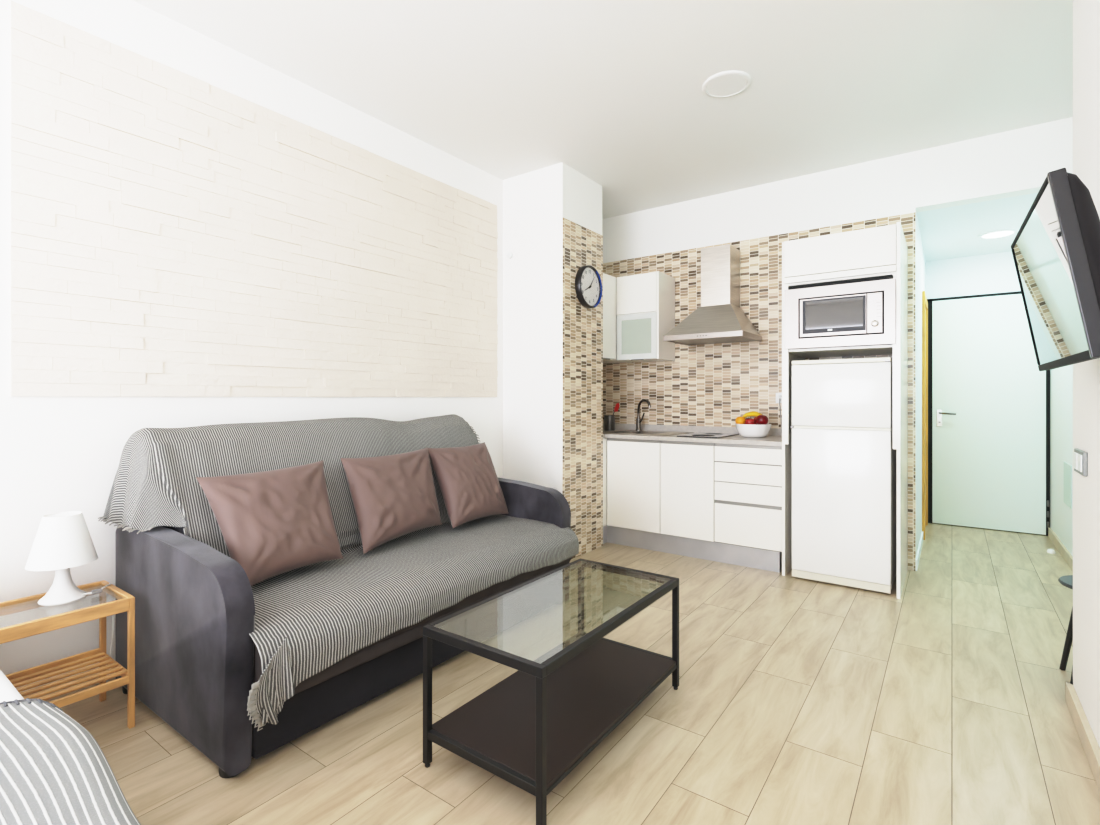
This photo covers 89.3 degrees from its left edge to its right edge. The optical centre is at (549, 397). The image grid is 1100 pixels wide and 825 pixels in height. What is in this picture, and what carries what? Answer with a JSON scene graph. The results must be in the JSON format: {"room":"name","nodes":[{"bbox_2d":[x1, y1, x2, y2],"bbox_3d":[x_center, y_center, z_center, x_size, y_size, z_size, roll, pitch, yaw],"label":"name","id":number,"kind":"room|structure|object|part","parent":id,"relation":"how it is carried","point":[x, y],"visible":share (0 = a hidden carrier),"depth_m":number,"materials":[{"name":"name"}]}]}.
{"room":"living room","nodes":[
{"label":"living room","id":0,"kind":"room"},
{"bbox_2d":[0,0,502,692],"bbox_3d":[-1.929,-0.250,2.196,0.120,2.840,7.940,0,0,36],"label":"wall","id":1,"kind":"structure","parent":0,"point":[58,453],"depth_m":2.27,"materials":[{"name":"white paint"}]},
{"bbox_2d":[23,668,115,701],"bbox_3d":[-2.243,1.130,1.649,0.012,0.080,6.446,0,0,36],"label":"baseboard","id":2,"kind":"structure","parent":1,"relation":"attached to","point":[97,684],"depth_m":2.17,"materials":[{"name":"beige wood"}]},
{"bbox_2d":[11,1,497,396],"bbox_3d":[-1.183,-0.729,3.115,0.012,1.445,2.678,0,0,36],"label":"panel","id":3,"kind":"object","parent":1,"relation":"attached to","point":[150,199],"visible":1,"depth_m":2.57,"materials":[{"name":"white brick"}]},
{"bbox_2d":[503,162,602,559],"bbox_3d":[0.028,-0.250,4.326,0.558,2.840,0.554,0,0,36],"label":"wall pillar","id":4,"kind":"structure","parent":0,"point":[553,344],"depth_m":4.11,"materials":[{"name":"white paint"}]},
{"bbox_2d":[575,265,601,307],"bbox_3d":[0.294,-0.833,4.174,0.050,0.316,0.317,0,0,36],"label":"wall clock","id":5,"kind":"object","parent":4,"relation":"attached to","point":[588,284],"visible":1,"depth_m":4.16,"materials":[{"name":"black"}]},
{"bbox_2d":[60,523,1099,824],"bbox_3d":[0.051,1.210,1.876,3.705,0.080,9.740,0,0,36],"label":"floor","id":6,"kind":"structure","parent":0,"point":[796,701],"depth_m":1.98,"materials":[{"name":"wood"}]},
{"bbox_2d":[0,670,23,701],"bbox_3d":[-1.521,0.924,0.960,1.950,0.492,0.895,0,0,36],"label":"bed","id":7,"kind":"object","parent":6,"relation":"on","point":[8,692],"visible":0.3,"depth_m":1.29,"materials":[{"name":"white fabric"}]},
{"bbox_2d":[0,698,140,824],"bbox_3d":[-1.098,0.759,0.663,0.837,0.225,0.962,0,0,36],"label":"striped blanket","id":8,"kind":"object","parent":7,"relation":"on","point":[53,771],"visible":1,"depth_m":0.97,"materials":[{"name":"grey fabric"}]},
{"bbox_2d":[0,580,134,728],"bbox_3d":[-1.717,0.939,1.915,0.318,0.462,0.389,0,0,36],"label":"nightstand","id":9,"kind":"object","parent":6,"relation":"on","point":[125,602],"visible":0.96,"depth_m":1.95,"materials":[{"name":"brown wood"}]},
{"bbox_3d":[-1.838,0.730,2.004,0.018,0.044,0.352,0,0,36],"label":"rail","id":10,"kind":"part","parent":9,"relation":"part of","materials":[{"name":"brown wood"}]},
{"bbox_3d":[-1.838,0.988,2.004,0.015,0.045,0.352,0,0,36],"label":"shelf rail","id":11,"kind":"part","parent":9,"relation":"part of","materials":[{"name":"brown wood"}]},
{"bbox_3d":[-1.595,0.730,1.828,0.019,0.044,0.352,0,0,36],"label":"rail","id":12,"kind":"part","parent":9,"relation":"part of","materials":[{"name":"brown wood"}]},
{"bbox_2d":[25,511,113,681],"bbox_3d":[-1.717,0.787,2.025,0.196,0.747,0.298,0,0,15],"label":"table lamp","id":13,"kind":"object","parent":9,"relation":"on","point":[63,541],"visible":0.9,"depth_m":1.93,"materials":[{"name":"white plastic"}]},
{"bbox_3d":[-1.731,0.499,1.976,0.196,0.172,0.196,0,0,36],"label":"lamp shade","id":14,"kind":"part","parent":13,"relation":"part of","materials":[{"name":"white fabric"}]},
{"bbox_2d":[91,588,101,593],"bbox_3d":[-1.641,0.701,2.013,0.018,0.013,0.030,0,0,36],"label":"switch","id":15,"kind":"object","parent":13,"relation":"attached to","point":[96,591],"depth_m":2.01,"materials":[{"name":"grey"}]},
{"bbox_3d":[-1.692,0.926,2.105,0.071,0.468,0.231,0,0,-27],"label":"power cord","id":16,"kind":"part","parent":13,"relation":"part of","materials":[{"name":"white plastic"}]},
{"bbox_3d":[-1.595,0.997,1.828,0.015,0.026,0.352,0,0,36],"label":"shelf rail","id":17,"kind":"part","parent":9,"relation":"part of","materials":[{"name":"brown wood"}]},
{"bbox_3d":[-1.730,0.939,2.152,0.020,0.462,0.018,0,0,36],"label":"leg","id":18,"kind":"part","parent":9,"relation":"part of","materials":[{"name":"brown wood"}]},
{"bbox_3d":[-1.610,0.997,2.064,0.277,0.022,0.016,0,0,36],"label":"shelf rail","id":19,"kind":"part","parent":9,"relation":"part of","materials":[{"name":"brown wood"}]},
{"bbox_3d":[-1.609,0.723,2.065,0.277,0.030,0.019,0,0,36],"label":"rail","id":20,"kind":"part","parent":9,"relation":"part of","materials":[{"name":"brown wood"}]},
{"bbox_3d":[-1.489,0.939,1.978,0.020,0.462,0.018,0,0,36],"label":"leg","id":21,"kind":"part","parent":9,"relation":"part of","materials":[{"name":"brown wood"}]},
{"bbox_2d":[116,478,571,777],"bbox_3d":[-0.792,0.664,2.691,1.033,1.012,1.865,0,0,36],"label":"sofa","id":22,"kind":"object","parent":6,"relation":"on","point":[198,662],"visible":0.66,"depth_m":1.93,"materials":[{"name":"grey fabric"}]},
{"bbox_3d":[-1.001,0.639,2.845,0.445,0.962,1.670,0,0,36],"label":"backrest","id":23,"kind":"part","parent":22,"relation":"part of","materials":[{"name":"grey fabric"}]},
{"bbox_3d":[-1.339,0.821,1.989,0.969,0.654,0.085,0,0,36],"label":"armrest","id":24,"kind":"part","parent":22,"relation":"part of","materials":[{"name":"grey fabric"}]},
{"bbox_2d":[98,414,479,555],"bbox_3d":[-1.037,0.392,2.797,0.526,0.578,1.875,0,0,36],"label":"throw","id":25,"kind":"object","parent":22,"relation":"on","point":[155,484],"visible":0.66,"depth_m":2.35,"materials":[{"name":"grey fabric"}]},
{"bbox_3d":[-0.906,1.050,2.308,0.628,0.180,0.932,0,0,36],"label":"panel","id":26,"kind":"part","parent":22,"relation":"part of","materials":[{"name":"grey fabric"}]},
{"bbox_2d":[229,508,578,730],"bbox_3d":[-0.585,0.808,2.537,0.618,0.406,1.823,0,0,36],"label":"throw","id":27,"kind":"object","parent":22,"relation":"on","point":[309,618],"visible":0.84,"depth_m":2.18,"materials":[{"name":"grey fabric"}]},
{"bbox_2d":[196,460,342,585],"bbox_3d":[-1.081,0.486,2.249,0.298,0.403,0.530,0,0,36],"label":"throw pillow","id":28,"kind":"object","parent":27,"relation":"on","point":[272,523],"visible":0.99,"depth_m":2.16,"materials":[{"name":"brown fabric"}]},
{"bbox_2d":[340,447,441,553],"bbox_3d":[-0.755,0.480,2.767,0.276,0.415,0.590,0,0,36],"label":"throw pillow","id":29,"kind":"object","parent":27,"relation":"on","point":[393,496],"visible":1,"depth_m":2.67,"materials":[{"name":"brown fabric"}]},
{"bbox_2d":[428,442,508,527],"bbox_3d":[-0.466,0.477,3.168,0.282,0.409,0.500,0,0,36],"label":"throw pillow","id":30,"kind":"object","parent":27,"relation":"on","point":[467,479],"visible":1,"depth_m":3.08,"materials":[{"name":"brown fabric"}]},
{"bbox_2d":[253,557,571,682],"bbox_3d":[-0.665,0.827,2.624,0.748,0.206,1.726,0,0,36],"label":"seat cushion","id":31,"kind":"object","parent":22,"relation":"on","point":[403,635],"depth_m":2.17,"materials":[{"name":"grey fabric"}]},
{"bbox_3d":[-0.411,1.050,2.993,0.628,0.180,0.746,0,0,36],"label":"panel","id":32,"kind":"part","parent":22,"relation":"part of","materials":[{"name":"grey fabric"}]},
{"bbox_3d":[-0.298,0.821,3.430,0.969,0.654,0.088,0,0,36],"label":"armrest","id":33,"kind":"part","parent":22,"relation":"part of","materials":[{"name":"grey fabric"}]},
{"bbox_2d":[423,558,678,824],"bbox_3d":[0.058,0.948,2.002,0.473,0.445,0.925,0,0,36],"label":"coffee table","id":34,"kind":"object","parent":6,"relation":"on","point":[533,727],"visible":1,"depth_m":1.83,"materials":[{"name":"black metal"}]},
{"bbox_3d":[-0.389,0.956,1.768,0.022,0.405,0.022,0,0,36],"label":"leg","id":35,"kind":"part","parent":34,"relation":"part of","materials":[{"name":"black metal"}]},
{"bbox_3d":[-0.206,1.065,1.636,0.429,0.026,0.019,0,0,36],"label":"shelf rail","id":36,"kind":"part","parent":34,"relation":"part of","materials":[{"name":"black metal"}]},
{"bbox_3d":[-0.024,0.956,1.504,0.022,0.405,0.022,0,0,36],"label":"leg","id":37,"kind":"part","parent":34,"relation":"part of","materials":[{"name":"black metal"}]},
{"bbox_3d":[0.058,0.739,2.002,0.473,0.028,0.925,0,0,36],"label":"frame","id":38,"kind":"part","parent":34,"relation":"part of","materials":[{"name":"black metal"}]},
{"bbox_2d":[432,633,675,788],"bbox_3d":[0.058,1.059,2.002,0.465,0.014,0.881,0,0,36],"label":"shelf","id":39,"kind":"object","parent":34,"relation":"attached to","point":[589,695],"depth_m":1.88,"materials":[{"name":"black wood"}]},
{"bbox_3d":[0.140,0.956,2.500,0.022,0.405,0.022,0,0,36],"label":"leg","id":40,"kind":"part","parent":34,"relation":"part of","materials":[{"name":"black metal"}]},
{"bbox_3d":[0.242,1.073,1.869,0.014,0.014,0.881,0,0,36],"label":"shelf rail","id":41,"kind":"part","parent":34,"relation":"part of","materials":[{"name":"black metal"}]},
{"bbox_3d":[0.322,1.065,2.367,0.429,0.026,0.019,0,0,36],"label":"shelf rail","id":42,"kind":"part","parent":34,"relation":"part of","materials":[{"name":"black metal"}]},
{"bbox_3d":[0.505,0.956,2.236,0.022,0.405,0.022,0,0,36],"label":"leg","id":43,"kind":"part","parent":34,"relation":"part of","materials":[{"name":"black metal"}]},
{"bbox_2d":[603,438,607,525],"bbox_3d":[0.389,0.674,4.836,0.542,0.707,0.684,0,0,36],"label":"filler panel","id":44,"kind":"object","parent":6,"relation":"on","point":[605,440],"visible":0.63,"depth_m":4.45,"materials":[{"name":"white laminate"}]},
{"bbox_2d":[603,423,781,445],"bbox_3d":[0.930,0.278,4.447,1.880,0.085,0.694,0,0,36],"label":"countertop","id":45,"kind":"structure","parent":44,"relation":"on","point":[774,437],"depth_m":4.29,"materials":[{"name":"white stone"}]},
{"bbox_2d":[604,415,614,430],"bbox_3d":[0.530,0.222,4.959,0.098,0.137,0.098,0,0,36],"label":"utensil holder","id":46,"kind":"object","parent":45,"relation":"on","point":[609,420],"visible":1,"depth_m":4.92,"materials":[{"name":"silver metal"}]},
{"bbox_2d":[613,403,619,414],"bbox_3d":[0.569,0.162,4.922,0.108,0.234,0.014,0,0,42],"label":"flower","id":47,"kind":"object","parent":46,"relation":"in","point":[616,408],"visible":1,"depth_m":4.90,"materials":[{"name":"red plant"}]},
{"bbox_3d":[0.589,0.085,4.904,0.056,0.080,0.008,0,0,36],"label":"blade","id":48,"kind":"part","parent":47,"relation":"part of","materials":[{"name":"red plant"}]},
{"bbox_2d":[636,399,650,430],"bbox_3d":[0.799,0.147,4.746,0.052,0.276,0.250,0,0,-17],"label":"tap","id":49,"kind":"object","parent":45,"relation":"on","point":[638,419],"visible":1,"depth_m":4.82,"materials":[{"name":"silver metal"}]},
{"bbox_3d":[0.796,0.098,4.737,0.033,0.176,0.235,0,0,-16],"label":"spout","id":50,"kind":"part","parent":49,"relation":"part of","materials":[{"name":"silver metal"}]},
{"bbox_2d":[603,430,687,435],"bbox_3d":[0.782,0.287,4.608,0.590,0.006,0.415,0,0,36],"label":"sink","id":51,"kind":"object","parent":45,"relation":"in","point":[663,433],"visible":0.89,"depth_m":4.58,"materials":[{"name":"silver metal"}]},
{"bbox_3d":[0.731,0.289,4.632,0.420,0.002,0.335,0,0,36],"label":"bowl","id":52,"kind":"part","parent":51,"relation":"part of","materials":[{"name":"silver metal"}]},
{"bbox_2d":[677,432,738,438],"bbox_3d":[1.214,0.285,4.258,0.310,0.009,0.495,0,0,36],"label":"cooktop","id":53,"kind":"object","parent":45,"relation":"in","point":[700,434],"visible":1,"depth_m":4.16,"materials":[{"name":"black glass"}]},
{"bbox_2d":[735,423,770,437],"bbox_3d":[1.501,0.240,4.109,0.252,0.098,0.252,0,0,36],"label":"fruit bowl","id":54,"kind":"object","parent":45,"relation":"on","point":[744,430],"visible":0.98,"depth_m":4.02,"materials":[{"name":"white ceramic"}]},
{"bbox_2d":[735,416,744,423],"bbox_3d":[1.410,0.168,4.116,0.074,0.077,0.074,0,0,36],"label":"orange","id":55,"kind":"object","parent":54,"relation":"in","point":[739,420],"visible":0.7,"depth_m":4.09,"materials":[{"name":"orange food"}]},
{"bbox_2d":[745,417,754,424],"bbox_3d":[1.457,0.177,4.052,0.072,0.073,0.072,0,0,36],"label":"apple","id":56,"kind":"object","parent":54,"relation":"in","point":[747,421],"visible":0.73,"depth_m":4.03,"materials":[{"name":"red food"}]},
{"bbox_2d":[743,412,759,417],"bbox_3d":[1.494,0.129,4.108,0.143,0.052,0.034,0,0,27],"label":"banana","id":57,"kind":"object","parent":54,"relation":"in","point":[749,414],"visible":0.77,"depth_m":4.10,"materials":[{"name":"yellow food"}]},
{"bbox_2d":[755,415,767,424],"bbox_3d":[1.540,0.159,4.044,0.090,0.089,0.090,0,0,36],"label":"apple","id":58,"kind":"object","parent":54,"relation":"in","point":[760,419],"visible":0.82,"depth_m":4.01,"materials":[{"name":"red food"}]},
{"bbox_2d":[607,438,660,532],"bbox_3d":[0.820,0.674,4.574,0.459,0.707,0.605,0,0,36],"label":"base cabinet","id":59,"kind":"object","parent":6,"relation":"on","point":[633,465],"visible":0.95,"depth_m":4.33,"materials":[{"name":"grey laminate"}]},
{"bbox_3d":[0.650,0.331,4.339,0.457,0.020,0.014,0,0,36],"label":"grip rail","id":60,"kind":"part","parent":59,"relation":"part of","materials":[{"name":"grey metal"}]},
{"bbox_2d":[660,441,714,541],"bbox_3d":[1.174,0.674,4.318,0.412,0.707,0.605,0,0,36],"label":"base cabinet","id":61,"kind":"object","parent":6,"relation":"on","point":[687,501],"visible":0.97,"depth_m":4.07,"materials":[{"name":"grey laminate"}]},
{"bbox_3d":[1.005,0.331,4.083,0.410,0.020,0.014,0,0,36],"label":"grip rail","id":62,"kind":"part","parent":61,"relation":"part of","materials":[{"name":"grey metal"}]},
{"bbox_2d":[603,525,779,572],"bbox_3d":[0.964,1.100,4.079,1.344,0.140,0.129,0,0,36],"label":"plinth","id":63,"kind":"object","parent":6,"relation":"on","point":[768,560],"visible":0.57,"depth_m":4.07,"materials":[{"name":"metal"}]},
{"bbox_2d":[714,443,781,551],"bbox_3d":[1.528,0.674,4.062,0.457,0.707,0.605,0,0,36],"label":"base cabinet","id":64,"kind":"object","parent":6,"relation":"on","point":[747,478],"visible":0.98,"depth_m":3.81,"materials":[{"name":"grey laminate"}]},
{"bbox_3d":[1.356,0.882,3.825,0.454,0.275,0.019,0,0,36],"label":"drawer","id":65,"kind":"part","parent":64,"relation":"part of","materials":[{"name":"white laminate"}]},
{"bbox_3d":[1.356,0.657,3.825,0.454,0.129,0.019,0,0,36],"label":"drawer","id":66,"kind":"part","parent":64,"relation":"part of","materials":[{"name":"white laminate"}]},
{"bbox_3d":[1.356,0.521,3.825,0.454,0.134,0.019,0,0,36],"label":"drawer","id":67,"kind":"part","parent":64,"relation":"part of","materials":[{"name":"white laminate"}]},
{"bbox_3d":[1.356,0.395,3.825,0.454,0.106,0.019,0,0,36],"label":"drawer","id":68,"kind":"part","parent":64,"relation":"part of","materials":[{"name":"white laminate"}]},
{"bbox_3d":[1.359,0.734,3.828,0.455,0.021,0.014,0,0,36],"label":"grip rail","id":69,"kind":"part","parent":64,"relation":"part of","materials":[{"name":"grey metal"}]},
{"bbox_3d":[1.359,0.331,3.828,0.455,0.020,0.014,0,0,36],"label":"grip rail","id":70,"kind":"part","parent":64,"relation":"part of","materials":[{"name":"grey metal"}]},
{"bbox_2d":[791,357,896,592],"bbox_3d":[1.962,0.464,3.691,0.556,1.412,0.599,0,0,36],"label":"fridge","id":71,"kind":"object","parent":6,"relation":"on","point":[844,458],"visible":0.92,"depth_m":3.44,"materials":[{"name":"white metal"}]},
{"bbox_3d":[1.803,0.654,3.467,0.552,0.916,0.042,0,0,36],"label":"door","id":72,"kind":"part","parent":71,"relation":"part of","materials":[{"name":"white metal"}]},
{"bbox_3d":[1.803,-0.017,3.467,0.552,0.393,0.042,0,0,36],"label":"freezer door","id":73,"kind":"part","parent":71,"relation":"part of","materials":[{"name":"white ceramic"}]},
{"bbox_3d":[1.879,-0.229,3.572,0.552,0.027,0.298,0,0,36],"label":"trim","id":74,"kind":"part","parent":71,"relation":"part of","materials":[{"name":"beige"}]},
{"bbox_2d":[782,222,907,598],"bbox_3d":[1.965,0.072,3.704,0.666,2.195,0.682,0,0,36],"label":"tall cabinet","id":75,"kind":"object","parent":6,"relation":"on","point":[881,251],"visible":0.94,"depth_m":3.49,"materials":[{"name":"white"}]},
{"bbox_3d":[1.720,0.072,3.915,0.020,2.195,0.627,0,0,36],"label":"panel","id":76,"kind":"part","parent":75,"relation":"part of","materials":[{"name":"white"}]},
{"bbox_2d":[784,276,895,348],"bbox_3d":[1.905,-0.518,3.616,0.612,0.400,0.507,0,0,36],"label":"microwave","id":77,"kind":"object","parent":75,"relation":"in","point":[859,312],"visible":0.99,"depth_m":3.41,"materials":[{"name":"metal"}]},
{"bbox_3d":[1.748,-0.506,3.446,0.374,0.240,0.015,0,0,36],"label":"door","id":78,"kind":"part","parent":77,"relation":"part of","materials":[{"name":"metal"}]},
{"bbox_3d":[1.934,-0.506,3.311,0.080,0.240,0.015,0,0,36],"label":"control panel","id":79,"kind":"part","parent":77,"relation":"part of","materials":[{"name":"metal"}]},
{"bbox_3d":[1.925,-0.442,3.298,0.040,0.040,0.016,0,0,36],"label":"knob","id":80,"kind":"part","parent":77,"relation":"part of","materials":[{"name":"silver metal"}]},
{"bbox_3d":[1.782,-0.902,3.450,0.622,0.235,0.018,0,0,36],"label":"door","id":81,"kind":"part","parent":75,"relation":"part of","materials":[{"name":"white laminate"}]},
{"bbox_3d":[1.783,-0.763,3.451,0.622,0.037,0.016,0,0,36],"label":"flap rail","id":82,"kind":"part","parent":75,"relation":"part of","materials":[{"name":"white laminate"}]},
{"bbox_3d":[2.228,0.072,3.514,0.019,2.195,0.682,0,0,36],"label":"panel","id":83,"kind":"part","parent":75,"relation":"part of","materials":[{"name":"white"}]},
{"bbox_2d":[1047,549,1055,553],"bbox_3d":[3.780,1.154,4.196,0.052,0.032,0.052,0,0,36],"label":"door stop","id":84,"kind":"object","parent":6,"relation":"on","point":[1051,551],"visible":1,"depth_m":4.18,"materials":[{"name":"white plastic"}]},
{"bbox_2d":[1058,575,1072,684],"bbox_3d":[2.216,0.954,2.175,0.342,0.436,0.370,0,0,36],"label":"stool","id":85,"kind":"object","parent":6,"relation":"on","point":[1067,581],"visible":0.39,"depth_m":2.35,"materials":[{"name":"grey metal"}]},
{"bbox_3d":[2.180,0.747,2.194,0.260,0.022,0.260,0,0,36],"label":"seat","id":86,"kind":"part","parent":85,"relation":"part of","materials":[{"name":"grey"}]},
{"bbox_3d":[2.202,0.964,2.343,0.026,0.418,0.127,0,0,9],"label":"leg","id":87,"kind":"part","parent":85,"relation":"part of","materials":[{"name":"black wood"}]},
{"bbox_3d":[2.038,0.964,2.143,0.127,0.418,0.026,0,0,-19],"label":"leg","id":88,"kind":"part","parent":85,"relation":"part of","materials":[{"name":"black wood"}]},
{"bbox_2d":[133,0,1072,218],"bbox_3d":[-0.476,-1.720,1.146,3.705,0.100,7.940,0,0,36],"label":"ceiling","id":89,"kind":"structure","parent":0,"point":[610,91],"depth_m":2.85,"materials":[{"name":"white paint"}]},
{"bbox_2d":[702,70,750,97],"bbox_3d":[0.939,-1.664,2.961,0.250,0.012,0.250,0,0,36],"label":"recessed light","id":90,"kind":"object","parent":89,"relation":"in","point":[725,84],"visible":1,"depth_m":2.95,"materials":[{"name":"white plastic"}]},
{"bbox_2d":[707,75,746,95],"bbox_3d":[0.939,-1.663,2.961,0.204,0.006,0.204,0,0,36],"label":"diffuser","id":91,"kind":"object","parent":90,"relation":"attached to","point":[719,85],"depth_m":2.96,"materials":[{"name":"white plastic"}]},
{"bbox_2d":[602,117,1072,570],"bbox_3d":[1.812,-0.250,4.314,3.465,2.840,0.124,0,0,36],"label":"wall","id":92,"kind":"structure","parent":0,"point":[715,385],"depth_m":4.33,"materials":[{"name":"white paint"}]},
{"bbox_2d":[603,273,628,363],"bbox_3d":[0.366,-0.671,4.855,0.483,0.707,0.688,0,0,36],"label":"upper cabinet","id":93,"kind":"object","parent":92,"relation":"attached to","point":[609,282],"visible":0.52,"depth_m":4.66,"materials":[{"name":"white"}]},
{"bbox_3d":[0.449,-0.677,4.592,0.019,0.695,0.359,0,0,36],"label":"door","id":94,"kind":"part","parent":93,"relation":"part of","materials":[{"name":"white"}]},
{"bbox_2d":[616,271,674,361],"bbox_3d":[0.814,-0.669,4.745,0.391,0.715,0.343,0,0,36],"label":"upper cabinet","id":95,"kind":"object","parent":92,"relation":"attached to","point":[645,303],"visible":1,"depth_m":4.62,"materials":[{"name":"white"}]},
{"bbox_3d":[0.720,-0.866,4.630,0.369,0.319,0.019,0,0,36],"label":"door","id":96,"kind":"part","parent":95,"relation":"part of","materials":[{"name":"white"}]},
{"bbox_3d":[0.720,-0.509,4.628,0.275,0.286,0.004,0,0,36],"label":"pane","id":97,"kind":"part","parent":95,"relation":"part of","materials":[{"name":"grey glass"}]},
{"bbox_3d":[0.720,-0.509,4.630,0.367,0.378,0.019,0,0,36],"label":"glass door","id":98,"kind":"part","parent":95,"relation":"part of","materials":[{"name":"silver metal"}]},
{"bbox_3d":[0.969,-0.672,4.641,0.018,0.710,0.329,0,0,36],"label":"panel","id":99,"kind":"part","parent":95,"relation":"part of","materials":[{"name":"white"}]},
{"bbox_2d":[664,244,761,345],"bbox_3d":[1.266,-0.807,4.322,0.604,0.735,0.498,0,0,36],"label":"range hood","id":100,"kind":"object","parent":92,"relation":"attached to","point":[720,318],"visible":1,"depth_m":4.28,"materials":[{"name":"silver metal"}]},
{"bbox_2d":[776,393,781,402],"bbox_3d":[1.761,0.000,4.247,0.080,0.080,0.045,0,0,36],"label":"wall socket","id":101,"kind":"object","parent":92,"relation":"attached to","point":[778,395],"visible":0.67,"depth_m":4.26,"materials":[{"name":"white plastic"}]},
{"bbox_2d":[779,398,781,431],"bbox_3d":[1.761,0.146,4.222,0.037,0.284,0.032,0,0,36],"label":"power cord","id":102,"kind":"object","parent":101,"relation":"hanging from","point":[779,398],"visible":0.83,"depth_m":4.23,"materials":[{"name":"grey plastic"}]},
{"bbox_2d":[916,213,925,554],"bbox_3d":[3.022,-0.059,4.627,0.120,2.457,1.800,0,0,36],"label":"wall","id":103,"kind":"structure","parent":0,"point":[920,257],"depth_m":4.23,"materials":[{"name":"white paint"}]},
{"bbox_2d":[915,531,922,570],"bbox_3d":[2.766,1.133,4.161,0.010,0.075,0.994,0,0,36],"label":"baseboard","id":104,"kind":"structure","parent":103,"relation":"attached to","point":[921,537],"depth_m":4.02,"materials":[{"name":"white paint"}]},
{"bbox_2d":[922,291,927,539],"bbox_3d":[3.284,0.145,4.869,0.020,2.050,0.720,0,0,36],"label":"door","id":105,"kind":"structure","parent":103,"relation":"in","point":[924,298],"depth_m":4.58,"materials":[{"name":"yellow wood"}]},
{"bbox_2d":[926,251,1020,298],"bbox_3d":[3.926,-0.059,5.028,0.875,2.457,0.090,0,0,36],"label":"wall","id":106,"kind":"structure","parent":0,"point":[995,272],"depth_m":5.04,"materials":[{"name":"white paint"}]},
{"bbox_2d":[927,291,1049,535],"bbox_3d":[3.869,0.122,4.948,0.868,2.095,0.104,0,0,36],"label":"door","id":107,"kind":"structure","parent":106,"relation":"in","point":[989,396],"depth_m":4.94,"materials":[{"name":"white paint"}]},
{"bbox_3d":[3.600,0.188,5.143,0.043,0.155,0.006,0,0,36],"label":"handle","id":108,"kind":"part","parent":107,"relation":"part of","materials":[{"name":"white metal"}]},
{"bbox_3d":[3.631,0.144,5.086,0.132,0.023,0.050,0,0,36],"label":"lever","id":109,"kind":"part","parent":107,"relation":"part of","materials":[{"name":"silver metal"}]},
{"bbox_2d":[916,193,1037,260],"bbox_3d":[3.425,-1.337,4.335,1.115,0.100,1.800,0,0,36],"label":"ceiling","id":110,"kind":"structure","parent":0,"point":[949,232],"depth_m":4.15,"materials":[{"name":"white paint"}]},
{"bbox_2d":[978,229,1017,238],"bbox_3d":[3.503,-1.281,4.353,0.240,0.012,0.240,0,0,36],"label":"recessed light","id":111,"kind":"object","parent":110,"relation":"in","point":[1000,233],"visible":1,"depth_m":4.33,"materials":[{"name":"white plastic"}]},
{"bbox_2d":[982,231,1013,237],"bbox_3d":[3.503,-1.280,4.353,0.194,0.006,0.194,0,0,36],"label":"diffuser","id":112,"kind":"object","parent":111,"relation":"attached to","point":[991,234],"depth_m":4.35,"materials":[{"name":"white plastic"}]},
{"bbox_2d":[1050,364,1072,555],"bbox_3d":[3.325,-0.250,3.347,0.120,2.840,3.520,0,0,36],"label":"wall","id":113,"kind":"structure","parent":0,"point":[1061,379],"depth_m":4.23,"materials":[{"name":"white paint"}]},
{"bbox_2d":[1064,462,1071,508],"bbox_3d":[3.707,0.620,3.983,0.006,0.300,0.320,0,0,36],"label":"access panel","id":114,"kind":"object","parent":113,"relation":"attached to","point":[1067,467],"visible":1,"depth_m":3.94,"materials":[{"name":"white plastic"}]},
{"bbox_2d":[1073,0,1099,747],"bbox_3d":[0.307,-0.250,-0.481,0.310,2.840,6.220,0,0,36],"label":"wall","id":115,"kind":"structure","parent":0,"point":[1086,13],"depth_m":1.90,"materials":[{"name":"white paint"}]},
{"bbox_2d":[1048,527,1099,790],"bbox_3d":[1.319,1.133,0.947,0.320,0.075,9.480,0,0,36],"label":"baseboard","id":116,"kind":"structure","parent":115,"relation":"attached to","point":[1091,748],"depth_m":1.93,"materials":[{"name":"beige wood"}]},
{"bbox_2d":[1073,448,1087,476],"bbox_3d":[1.876,0.227,1.970,0.016,0.083,0.180,0,0,36],"label":"light switch","id":117,"kind":"object","parent":115,"relation":"attached to","point":[1080,457],"visible":1,"depth_m":1.92,"materials":[{"name":"white plastic"}]},
{"bbox_3d":[1.450,-0.290,1.444,0.091,0.200,0.180,0,0,36],"label":"wall bracket","id":118,"kind":"object","parent":115,"relation":"attached to","visible":0},
{"bbox_2d":[1011,168,1099,370],"bbox_3d":[1.374,-0.297,1.503,0.136,0.422,0.731,0,0,35],"label":"television","id":119,"kind":"object","parent":118,"relation":"attached to","point":[1055,248],"visible":1,"depth_m":1.31,"materials":[{"name":"black plastic"}]},
{"bbox_3d":[1.156,-0.297,1.218,0.031,0.424,0.014,-12,-7,34],"label":"trim","id":120,"kind":"part","parent":119,"relation":"part of","materials":[{"name":"black plastic"}]}
]}

